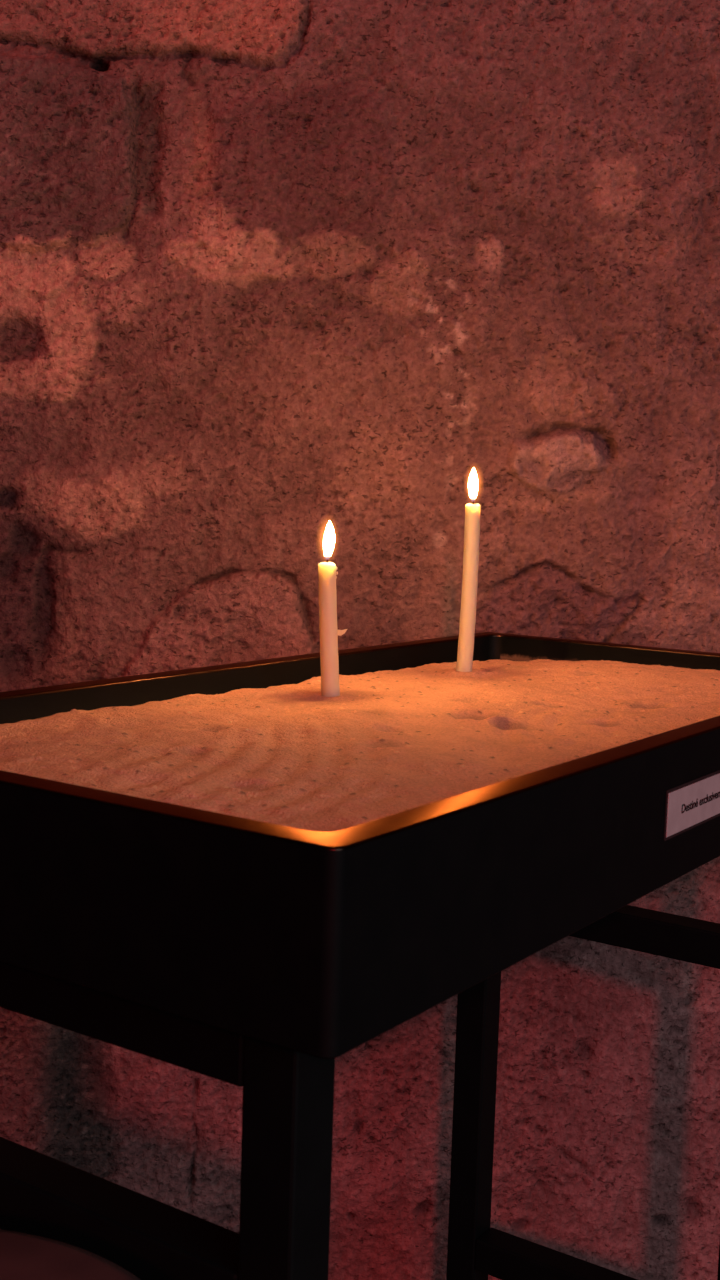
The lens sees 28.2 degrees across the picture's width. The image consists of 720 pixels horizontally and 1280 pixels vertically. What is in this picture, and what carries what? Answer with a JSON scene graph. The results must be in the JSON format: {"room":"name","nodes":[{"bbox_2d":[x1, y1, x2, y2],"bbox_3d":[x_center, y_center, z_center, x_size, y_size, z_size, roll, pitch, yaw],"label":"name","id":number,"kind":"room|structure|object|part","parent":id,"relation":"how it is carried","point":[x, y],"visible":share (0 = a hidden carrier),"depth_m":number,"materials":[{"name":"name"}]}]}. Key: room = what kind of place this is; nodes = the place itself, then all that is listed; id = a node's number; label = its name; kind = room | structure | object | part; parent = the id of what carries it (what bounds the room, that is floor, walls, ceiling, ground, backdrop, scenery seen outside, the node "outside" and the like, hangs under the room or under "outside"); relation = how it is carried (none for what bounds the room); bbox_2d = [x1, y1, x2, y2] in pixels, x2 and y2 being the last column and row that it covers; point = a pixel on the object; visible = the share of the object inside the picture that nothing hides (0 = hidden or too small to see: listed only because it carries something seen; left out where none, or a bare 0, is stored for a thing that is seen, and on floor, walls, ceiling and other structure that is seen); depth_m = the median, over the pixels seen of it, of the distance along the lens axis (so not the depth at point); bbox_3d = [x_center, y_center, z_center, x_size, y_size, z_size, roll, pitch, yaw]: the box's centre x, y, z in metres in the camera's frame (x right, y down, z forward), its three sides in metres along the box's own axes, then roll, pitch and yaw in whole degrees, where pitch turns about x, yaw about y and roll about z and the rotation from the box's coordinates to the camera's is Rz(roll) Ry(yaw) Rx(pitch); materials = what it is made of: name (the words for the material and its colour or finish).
{"room":"church","nodes":[
{"label":"church","id":0,"kind":"room"},
{"bbox_2d":[0,0,719,1279],"bbox_3d":[0.017,-0.484,1.775,3.365,2.869,2.858,6,7,34],"label":"wall","id":1,"kind":"structure","parent":0,"point":[273,272],"depth_m":1.80,"materials":[{"name":"stone"}]},
{"bbox_3d":[-0.080,1.048,0.967,5.500,0.060,5.500,6,7,34],"label":"floor","id":2,"kind":"structure","parent":0,"visible":0},
{"bbox_2d":[0,1229,139,1279],"bbox_3d":[-0.235,0.685,0.681,0.306,0.711,0.306,6,7,34],"label":"stool","id":3,"kind":"object","parent":2,"relation":"on","point":[23,1256],"visible":1,"depth_m":0.75,"materials":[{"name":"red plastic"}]},
{"bbox_2d":[0,632,719,1279],"bbox_3d":[0.058,0.515,1.255,0.488,0.950,1.000,6,7,34],"label":"tray stand","id":4,"kind":"object","parent":2,"relation":"on","point":[254,955],"visible":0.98,"depth_m":0.78,"materials":[{"name":"black paint"}]},
{"bbox_3d":[-0.174,0.353,0.882,0.282,0.037,0.037,6,7,34],"label":"rail","id":5,"kind":"part","parent":4,"relation":"part of","materials":[{"name":"black metal"}]},
{"bbox_3d":[-0.169,0.202,0.866,0.282,0.056,0.037,6,7,34],"label":"rail","id":6,"kind":"part","parent":4,"relation":"part of","materials":[{"name":"black metal"}]},
{"bbox_3d":[-0.050,0.605,0.817,0.037,0.842,0.037,6,7,34],"label":"leg","id":7,"kind":"part","parent":4,"relation":"part of","materials":[{"name":"black metal"}]},
{"bbox_2d":[0,659,719,831],"bbox_3d":[0.071,0.093,1.212,0.441,0.075,0.954,6,7,34],"label":"sand","id":8,"kind":"object","parent":4,"relation":"in","point":[392,742],"visible":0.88,"depth_m":1.08,"materials":[{"name":"beige sand"}]},
{"bbox_2d":[318,521,346,696],"bbox_3d":[-0.029,-0.014,1.296,0.029,0.202,0.025,6,7,34],"label":"candle","id":9,"kind":"object","parent":8,"relation":"in","point":[327,571],"visible":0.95,"depth_m":1.29,"materials":[{"name":"beige wax"}]},
{"bbox_2d":[456,468,480,671],"bbox_3d":[0.115,-0.059,1.500,0.023,0.257,0.023,6,7,34],"label":"candle","id":10,"kind":"object","parent":8,"relation":"in","point":[472,511],"visible":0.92,"depth_m":1.49,"materials":[{"name":"beige wax"}]},
{"bbox_2d":[0,632,719,1058],"bbox_3d":[0.071,0.094,1.212,0.486,0.103,1.000,6,7,34],"label":"tray","id":11,"kind":"object","parent":4,"relation":"on","point":[317,944],"depth_m":0.76,"materials":[{"name":"black paint"}]},
{"bbox_3d":[0.131,0.527,1.639,0.037,0.842,0.037,6,7,34],"label":"leg","id":12,"kind":"part","parent":4,"relation":"part of","materials":[{"name":"black metal"}]},
{"bbox_3d":[0.257,0.710,1.567,0.282,0.037,0.037,6,7,34],"label":"rail","id":13,"kind":"part","parent":4,"relation":"part of","materials":[{"name":"black metal"}]},
{"bbox_3d":[0.270,0.302,1.525,0.282,0.037,0.037,6,7,34],"label":"rail","id":14,"kind":"part","parent":4,"relation":"part of","materials":[{"name":"black metal"}]},
{"bbox_3d":[0.257,0.116,1.055,0.001,0.031,0.160,6,7,34],"label":"label plate","id":15,"kind":"part","parent":4,"relation":"part of","materials":[{"name":"white plastic"}]},
{"bbox_3d":[0.393,0.553,1.460,0.037,0.842,0.037,6,7,34],"label":"leg","id":16,"kind":"part","parent":4,"relation":"part of","materials":[{"name":"black metal"}]}
]}

